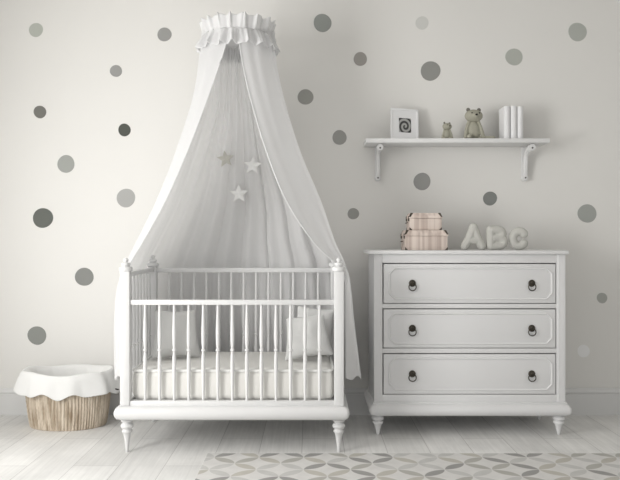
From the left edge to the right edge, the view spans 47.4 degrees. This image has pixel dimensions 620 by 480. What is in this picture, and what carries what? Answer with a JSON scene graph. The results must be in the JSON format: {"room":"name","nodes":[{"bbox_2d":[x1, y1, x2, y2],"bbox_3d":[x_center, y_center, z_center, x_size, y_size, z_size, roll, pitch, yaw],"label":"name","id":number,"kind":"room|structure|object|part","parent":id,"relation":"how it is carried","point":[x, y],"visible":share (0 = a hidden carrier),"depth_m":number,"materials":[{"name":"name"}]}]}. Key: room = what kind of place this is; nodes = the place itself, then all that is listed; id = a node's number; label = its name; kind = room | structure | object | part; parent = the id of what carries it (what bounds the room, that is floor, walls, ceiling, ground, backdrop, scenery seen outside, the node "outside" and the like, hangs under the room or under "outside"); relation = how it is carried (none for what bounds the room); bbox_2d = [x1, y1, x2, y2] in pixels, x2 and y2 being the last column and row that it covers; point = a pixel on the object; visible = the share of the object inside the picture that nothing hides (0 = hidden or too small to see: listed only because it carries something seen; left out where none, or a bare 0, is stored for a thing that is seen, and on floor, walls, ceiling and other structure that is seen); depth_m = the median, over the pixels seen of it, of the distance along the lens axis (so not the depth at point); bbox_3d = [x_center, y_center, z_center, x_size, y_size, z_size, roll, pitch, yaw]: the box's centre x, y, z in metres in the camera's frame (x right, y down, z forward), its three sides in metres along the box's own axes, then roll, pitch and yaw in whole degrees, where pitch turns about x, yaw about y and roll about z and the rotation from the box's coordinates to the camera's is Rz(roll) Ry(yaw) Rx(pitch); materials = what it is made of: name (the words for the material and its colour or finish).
{"room":"children's room","nodes":[
{"label":"children's room","id":0,"kind":"room"},
{"bbox_2d":[0,0,619,387],"bbox_3d":[0.575,-0.328,5.320,7.090,3.250,0.120,0,0,0],"label":"wall","id":1,"kind":"structure","parent":0,"point":[567,89],"depth_m":5.26,"materials":[{"name":"white paint"}]},
{"bbox_2d":[29,23,42,36],"bbox_3d":[-2.038,-1.562,5.259,0.104,0.104,0.001,0,0,0],"label":"dot","id":2,"kind":"object","parent":1,"relation":"attached to","point":[36,29],"visible":1,"depth_m":5.26,"materials":[{"name":"grey paint"}]},
{"bbox_2d":[27,326,45,344],"bbox_3d":[-2.032,0.711,5.259,0.140,0.137,0.001,0,0,0],"label":"dot","id":3,"kind":"object","parent":1,"relation":"attached to","point":[36,335],"visible":1,"depth_m":5.26,"materials":[{"name":"grey paint"}]},
{"bbox_2d":[34,106,45,117],"bbox_3d":[-2.009,-0.952,5.259,0.094,0.094,0.001,0,0,0],"label":"dot","id":4,"kind":"object","parent":1,"relation":"attached to","point":[39,111],"visible":1,"depth_m":5.26,"materials":[{"name":"grey paint"}]},
{"bbox_2d":[33,208,52,227],"bbox_3d":[-1.986,-0.164,5.259,0.151,0.147,0.001,0,0,0],"label":"dot","id":5,"kind":"object","parent":1,"relation":"attached to","point":[42,217],"visible":1,"depth_m":5.26,"materials":[{"name":"grey paint"}]},
{"bbox_2d":[57,155,73,172],"bbox_3d":[-1.816,-0.566,5.259,0.127,0.132,0.001,0,0,0],"label":"dot","id":6,"kind":"object","parent":1,"relation":"attached to","point":[65,164],"visible":1,"depth_m":5.26,"materials":[{"name":"grey paint"}]},
{"bbox_2d":[75,268,93,285],"bbox_3d":[-1.679,0.273,5.259,0.140,0.134,0.001,0,0,0],"label":"dot","id":7,"kind":"object","parent":1,"relation":"attached to","point":[83,276],"visible":1,"depth_m":5.26,"materials":[{"name":"grey paint"}]},
{"bbox_2d":[110,65,121,76],"bbox_3d":[-1.444,-1.258,5.259,0.091,0.088,0.001,0,0,0],"label":"dot","id":8,"kind":"object","parent":1,"relation":"attached to","point":[115,70],"visible":1,"depth_m":5.26,"materials":[{"name":"grey paint"}]},
{"bbox_2d":[118,124,130,135],"bbox_3d":[-1.379,-0.819,5.259,0.092,0.095,0.001,0,0,0],"label":"dot","id":9,"kind":"object","parent":1,"relation":"attached to","point":[124,129],"visible":1,"depth_m":5.26,"materials":[{"name":"grey paint"}]},
{"bbox_2d":[117,189,134,206],"bbox_3d":[-1.369,-0.312,5.259,0.138,0.139,0.001,0,0,0],"label":"dot","id":10,"kind":"object","parent":1,"relation":"attached to","point":[125,197],"visible":1,"depth_m":5.26,"materials":[{"name":"grey paint"}]},
{"bbox_2d":[157,28,171,40],"bbox_3d":[-1.082,-1.529,5.259,0.106,0.102,0.001,0,0,0],"label":"dot","id":11,"kind":"object","parent":1,"relation":"attached to","point":[164,34],"visible":1,"depth_m":5.26,"materials":[{"name":"grey paint"}]},
{"bbox_2d":[114,11,360,379],"bbox_3d":[-0.456,-0.271,4.781,1.623,2.320,0.997,0,0,0],"label":"canopy","id":12,"kind":"object","parent":1,"relation":"hanging from","point":[238,190],"visible":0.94,"depth_m":5.03,"materials":[{"name":"white fabric"}]},
{"bbox_2d":[298,89,312,104],"bbox_3d":[-0.033,-1.065,5.259,0.118,0.114,0.001,0,0,0],"label":"dot","id":13,"kind":"object","parent":1,"relation":"attached to","point":[305,96],"visible":1,"depth_m":5.26,"materials":[{"name":"grey paint"}]},
{"bbox_2d":[0,388,619,414],"bbox_3d":[0.575,1.198,5.250,6.850,0.197,0.021,0,0,0],"label":"baseboard","id":14,"kind":"structure","parent":1,"relation":"attached to","point":[582,401],"depth_m":5.25,"materials":[{"name":"white paint"}]},
{"bbox_2d":[314,14,330,31],"bbox_3d":[0.094,-1.614,5.259,0.132,0.135,0.001,0,0,0],"label":"dot","id":15,"kind":"object","parent":1,"relation":"attached to","point":[322,22],"visible":1,"depth_m":5.26,"materials":[{"name":"grey paint"}]},
{"bbox_2d":[332,130,346,144],"bbox_3d":[0.220,-0.763,5.259,0.105,0.109,0.001,0,0,0],"label":"dot","id":16,"kind":"object","parent":1,"relation":"attached to","point":[339,137],"visible":1,"depth_m":5.26,"materials":[{"name":"grey paint"}]},
{"bbox_2d":[348,208,358,218],"bbox_3d":[0.323,-0.196,5.259,0.086,0.083,0.001,0,0,0],"label":"dot","id":17,"kind":"object","parent":1,"relation":"attached to","point":[353,213],"visible":1,"depth_m":5.26,"materials":[{"name":"grey paint"}]},
{"bbox_2d":[354,52,366,65],"bbox_3d":[0.374,-1.347,5.259,0.099,0.103,0.001,0,0,0],"label":"dot","id":18,"kind":"object","parent":1,"relation":"attached to","point":[360,58],"visible":1,"depth_m":5.26,"materials":[{"name":"grey paint"}]},
{"bbox_2d":[413,173,429,189],"bbox_3d":[0.833,-0.435,5.259,0.126,0.130,0.001,0,0,0],"label":"dot","id":19,"kind":"object","parent":1,"relation":"attached to","point":[421,181],"visible":1,"depth_m":5.26,"materials":[{"name":"grey paint"}]},
{"bbox_2d":[415,16,427,29],"bbox_3d":[0.833,-1.614,5.259,0.097,0.099,0.001,0,0,0],"label":"dot","id":20,"kind":"object","parent":1,"relation":"attached to","point":[421,23],"visible":1,"depth_m":5.26,"materials":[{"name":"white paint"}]},
{"bbox_2d":[421,61,440,80],"bbox_3d":[0.897,-1.257,5.259,0.147,0.145,0.001,0,0,0],"label":"dot","id":21,"kind":"object","parent":1,"relation":"attached to","point":[430,70],"visible":1,"depth_m":5.26,"materials":[{"name":"grey paint"}]},
{"bbox_2d":[363,138,549,180],"bbox_3d":[1.050,-0.579,5.138,1.306,0.287,0.242,0,0,0],"label":"wall shelf","id":22,"kind":"object","parent":1,"relation":"attached to","point":[527,145],"visible":1,"depth_m":5.06,"materials":[{"name":"white paint"}]},
{"bbox_2d":[390,108,418,137],"bbox_3d":[0.689,-0.843,5.155,0.220,0.247,0.069,0,0,-8],"label":"picture frame","id":23,"kind":"object","parent":22,"relation":"on","point":[404,123],"visible":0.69,"depth_m":5.15,"materials":[{"name":"white paint"}]},
{"bbox_2d":[399,118,410,132],"bbox_3d":[0.692,-0.835,5.150,0.091,0.110,0.002,3,-14,-8],"label":"print","id":24,"kind":"object","parent":23,"relation":"attached to","point":[404,123],"depth_m":5.15},
{"bbox_2d":[441,122,452,137],"bbox_3d":[0.992,-0.789,5.112,0.087,0.129,0.067,0,0,0],"label":"plush bear","id":25,"kind":"object","parent":22,"relation":"on","point":[447,133],"visible":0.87,"depth_m":5.10},
{"bbox_2d":[464,108,494,137],"bbox_3d":[1.215,-0.840,5.112,0.222,0.233,0.109,0,0,-10],"label":"plush bear","id":26,"kind":"object","parent":22,"relation":"on","point":[473,129],"visible":0.88,"depth_m":5.09},
{"bbox_2d":[499,106,509,137],"bbox_3d":[1.411,-0.840,5.125,0.041,0.234,0.150,0,0,0],"label":"book","id":27,"kind":"object","parent":22,"relation":"on","point":[504,112],"visible":0.9,"depth_m":5.06,"materials":[{"name":"white paper"}]},
{"bbox_2d":[510,106,516,137],"bbox_3d":[1.459,-0.841,5.125,0.043,0.236,0.150,0,0,0],"label":"book","id":28,"kind":"object","parent":22,"relation":"on","point":[513,109],"visible":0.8,"depth_m":5.05,"materials":[{"name":"white paper"}]},
{"bbox_2d":[517,106,522,137],"bbox_3d":[1.506,-0.839,5.125,0.040,0.231,0.150,0,0,0],"label":"book","id":29,"kind":"object","parent":22,"relation":"on","point":[520,108],"visible":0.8,"depth_m":5.05,"materials":[{"name":"white paper"}]},
{"bbox_2d":[483,192,496,205],"bbox_3d":[1.339,-0.308,5.259,0.104,0.104,0.001,0,0,0],"label":"dot","id":30,"kind":"object","parent":1,"relation":"attached to","point":[489,198],"visible":1,"depth_m":5.26,"materials":[{"name":"grey paint"}]},
{"bbox_2d":[505,49,522,64],"bbox_3d":[1.517,-1.361,5.259,0.128,0.125,0.001,0,0,0],"label":"dot","id":31,"kind":"object","parent":1,"relation":"attached to","point":[513,56],"visible":1,"depth_m":5.26,"materials":[{"name":"grey paint"}]},
{"bbox_2d":[568,23,586,40],"bbox_3d":[1.991,-1.547,5.259,0.136,0.138,0.001,0,0,0],"label":"dot","id":32,"kind":"object","parent":1,"relation":"attached to","point":[577,31],"visible":1,"depth_m":5.26,"materials":[{"name":"grey paint"}]},
{"bbox_2d":[578,345,589,356],"bbox_3d":[2.035,0.826,5.259,0.091,0.094,0.001,0,0,0],"label":"dot","id":33,"kind":"object","parent":1,"relation":"attached to","point":[583,350],"visible":1,"depth_m":5.26,"materials":[{"name":"white paint"}]},
{"bbox_2d":[577,204,595,222],"bbox_3d":[2.060,-0.198,5.259,0.141,0.136,0.001,0,0,0],"label":"dot","id":34,"kind":"object","parent":1,"relation":"attached to","point":[586,213],"visible":1,"depth_m":5.26,"materials":[{"name":"grey paint"}]},
{"bbox_2d":[597,293,606,302],"bbox_3d":[2.172,0.432,5.259,0.077,0.077,0.001,0,0,0],"label":"dot","id":35,"kind":"object","parent":1,"relation":"attached to","point":[601,297],"visible":1,"depth_m":5.26,"materials":[{"name":"grey paint"}]},
{"bbox_2d":[0,415,619,479],"bbox_3d":[0.575,1.347,2.020,7.090,0.100,6.720,0,0,0],"label":"floor","id":36,"kind":"structure","parent":0,"point":[158,449],"depth_m":4.60,"materials":[{"name":"white wood"}]},
{"bbox_2d":[14,364,119,430],"bbox_3d":[-1.692,1.094,4.972,0.749,0.401,0.492,0,0,0],"label":"wicker basket","id":37,"kind":"object","parent":36,"relation":"on","point":[73,397],"visible":1,"depth_m":4.80,"materials":[{"name":"beige"}]},
{"bbox_2d":[114,255,349,451],"bbox_3d":[-0.472,0.703,4.670,1.420,1.189,0.868,0,0,0],"label":"crib","id":38,"kind":"object","parent":36,"relation":"on","point":[137,310],"visible":0.87,"depth_m":4.29,"materials":[{"name":"white paint"}]},
{"bbox_3d":[-1.120,0.596,4.300,0.058,0.814,0.058,0,0,0],"label":"post","id":39,"kind":"part","parent":38,"relation":"part of","materials":[{"name":"white paint"}]},
{"bbox_3d":[-1.120,1.192,4.330,0.080,0.210,0.080,0,0,0],"label":"leg","id":40,"kind":"part","parent":38,"relation":"part of","materials":[{"name":"white paint"}]},
{"bbox_3d":[-1.120,0.210,4.670,0.030,0.030,0.684,0,0,0],"label":"rail","id":41,"kind":"part","parent":38,"relation":"part of","materials":[{"name":"white paint"}]},
{"bbox_3d":[-1.120,0.596,5.040,0.058,0.814,0.058,0,0,0],"label":"post","id":42,"kind":"part","parent":38,"relation":"part of","materials":[{"name":"white paint"}]},
{"bbox_3d":[-0.472,0.990,4.300,1.240,0.030,0.044,0,0,0],"label":"rail","id":43,"kind":"part","parent":38,"relation":"part of","materials":[{"name":"white paint"}]},
{"bbox_3d":[-0.472,0.379,4.300,1.240,0.031,0.034,0,0,0],"label":"rail","id":44,"kind":"part","parent":38,"relation":"part of","materials":[{"name":"white paint"}]},
{"bbox_2d":[133,352,333,399],"bbox_3d":[-0.472,0.889,4.670,1.248,0.204,0.696,0,0,0],"label":"mattress","id":45,"kind":"object","parent":38,"relation":"on","point":[327,376],"visible":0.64,"depth_m":4.33,"materials":[{"name":"white fabric"}]},
{"bbox_2d":[152,310,199,358],"bbox_3d":[-0.896,0.624,4.696,0.324,0.320,0.156,0,0,-25],"label":"pillow","id":46,"kind":"object","parent":45,"relation":"on","point":[166,316],"visible":0.77,"depth_m":4.66,"materials":[{"name":"white fabric"}]},
{"bbox_2d":[285,313,333,360],"bbox_3d":[-0.004,0.629,4.593,0.335,0.309,0.145,0,0,18],"label":"pillow","id":47,"kind":"object","parent":45,"relation":"on","point":[312,321],"visible":0.8,"depth_m":4.55,"materials":[{"name":"white fabric"}]},
{"bbox_2d":[297,306,333,356],"bbox_3d":[0.027,0.617,4.800,0.298,0.334,0.129,0,0,0],"label":"pillow","id":48,"kind":"object","parent":45,"relation":"on","point":[328,314],"visible":0.21,"depth_m":4.79,"materials":[{"name":"white fabric"}]},
{"bbox_3d":[-0.472,0.215,5.040,1.240,0.032,0.030,0,0,0],"label":"rail","id":49,"kind":"part","parent":38,"relation":"part of","materials":[{"name":"white paint"}]},
{"bbox_3d":[0.176,0.596,5.040,0.058,0.814,0.058,0,0,0],"label":"post","id":50,"kind":"part","parent":38,"relation":"part of","materials":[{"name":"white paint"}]},
{"bbox_3d":[0.176,1.192,4.330,0.080,0.210,0.080,0,0,0],"label":"leg","id":51,"kind":"part","parent":38,"relation":"part of","materials":[{"name":"white paint"}]},
{"bbox_3d":[0.176,0.596,4.300,0.058,0.814,0.058,0,0,0],"label":"post","id":52,"kind":"part","parent":38,"relation":"part of","materials":[{"name":"white paint"}]},
{"bbox_2d":[195,453,619,479],"bbox_3d":[0.915,1.293,3.219,3.070,0.006,2.118,0,0,0],"label":"rug","id":53,"kind":"object","parent":36,"relation":"on","point":[216,466],"visible":1,"depth_m":4.01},
{"bbox_2d":[363,249,571,434],"bbox_3d":[1.055,0.683,4.905,1.339,1.228,0.534,0,0,0],"label":"dresser","id":54,"kind":"object","parent":36,"relation":"on","point":[452,332],"visible":1,"depth_m":4.68,"materials":[{"name":"white paint"}]},
{"bbox_3d":[0.453,1.230,4.715,0.082,0.134,0.082,0,0,0],"label":"leg","id":55,"kind":"part","parent":54,"relation":"part of","materials":[{"name":"white paint"}]},
{"bbox_3d":[0.677,0.900,4.673,0.056,0.075,0.024,0,0,0],"label":"ring pull","id":56,"kind":"part","parent":54,"relation":"part of","materials":[{"name":"brown metal"}]},
{"bbox_3d":[0.677,0.599,4.673,0.056,0.075,0.024,0,0,0],"label":"ring pull","id":57,"kind":"part","parent":54,"relation":"part of","materials":[{"name":"brown metal"}]},
{"bbox_3d":[0.677,0.300,4.673,0.056,0.075,0.024,0,0,0],"label":"ring pull","id":58,"kind":"part","parent":54,"relation":"part of","materials":[{"name":"brown metal"}]},
{"bbox_2d":[400,230,447,249],"bbox_3d":[0.784,0.001,4.910,0.311,0.136,0.222,0,0,0],"label":"box","id":59,"kind":"object","parent":54,"relation":"on","point":[410,239],"visible":0.98,"depth_m":4.80,"materials":[{"name":"paper"}]},
{"bbox_2d":[405,213,441,229],"bbox_3d":[0.784,-0.127,4.915,0.243,0.118,0.172,0,0,0],"label":"box","id":60,"kind":"object","parent":59,"relation":"on","point":[415,221],"visible":0.92,"depth_m":4.83,"materials":[{"name":"paper"}]},
{"bbox_3d":[0.791,-0.166,4.915,0.227,0.037,0.170,0,0,0],"label":"lid","id":61,"kind":"part","parent":60,"relation":"part of","materials":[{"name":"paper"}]},
{"bbox_3d":[0.791,-0.047,4.910,0.295,0.039,0.220,0,0,0],"label":"lid","id":62,"kind":"part","parent":59,"relation":"part of","materials":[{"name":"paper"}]},
{"bbox_3d":[1.057,0.888,4.892,1.139,0.264,0.435,0,0,0],"label":"drawer","id":63,"kind":"part","parent":54,"relation":"part of","materials":[{"name":"white paint"}]},
{"bbox_3d":[1.057,0.587,4.892,1.139,0.254,0.435,0,0,0],"label":"drawer","id":64,"kind":"part","parent":54,"relation":"part of","materials":[{"name":"white paint"}]},
{"bbox_3d":[1.057,0.288,4.892,1.139,0.259,0.435,0,0,0],"label":"drawer","id":65,"kind":"part","parent":54,"relation":"part of","materials":[{"name":"white paint"}]},
{"bbox_2d":[461,223,485,249],"bbox_3d":[1.124,-0.023,4.860,0.175,0.186,0.056,0,0,0],"label":"letter","id":66,"kind":"object","parent":54,"relation":"on","point":[473,236],"visible":1,"depth_m":4.84,"materials":[{"name":"fabric"}]},
{"bbox_2d":[486,226,507,249],"bbox_3d":[1.287,-0.015,4.860,0.148,0.169,0.056,0,0,0],"label":"letter","id":67,"kind":"object","parent":54,"relation":"on","point":[496,239],"visible":0.98,"depth_m":4.84,"materials":[{"name":"fabric"}]},
{"bbox_2d":[509,227,527,249],"bbox_3d":[1.432,-0.009,4.860,0.129,0.159,0.056,0,0,8],"label":"letter","id":68,"kind":"object","parent":54,"relation":"on","point":[519,231],"visible":1,"depth_m":4.84,"materials":[{"name":"fabric"}]},
{"bbox_3d":[1.468,0.300,4.673,0.056,0.075,0.024,0,0,0],"label":"ring pull","id":69,"kind":"part","parent":54,"relation":"part of","materials":[{"name":"brown metal"}]},
{"bbox_3d":[1.468,0.900,4.673,0.056,0.075,0.024,0,0,0],"label":"ring pull","id":70,"kind":"part","parent":54,"relation":"part of","materials":[{"name":"brown metal"}]},
{"bbox_3d":[1.468,0.599,4.673,0.056,0.075,0.024,0,0,0],"label":"ring pull","id":71,"kind":"part","parent":54,"relation":"part of","materials":[{"name":"brown metal"}]},
{"bbox_3d":[1.657,1.230,4.715,0.082,0.134,0.082,0,0,0],"label":"leg","id":72,"kind":"part","parent":54,"relation":"part of","materials":[{"name":"white paint"}]}
]}

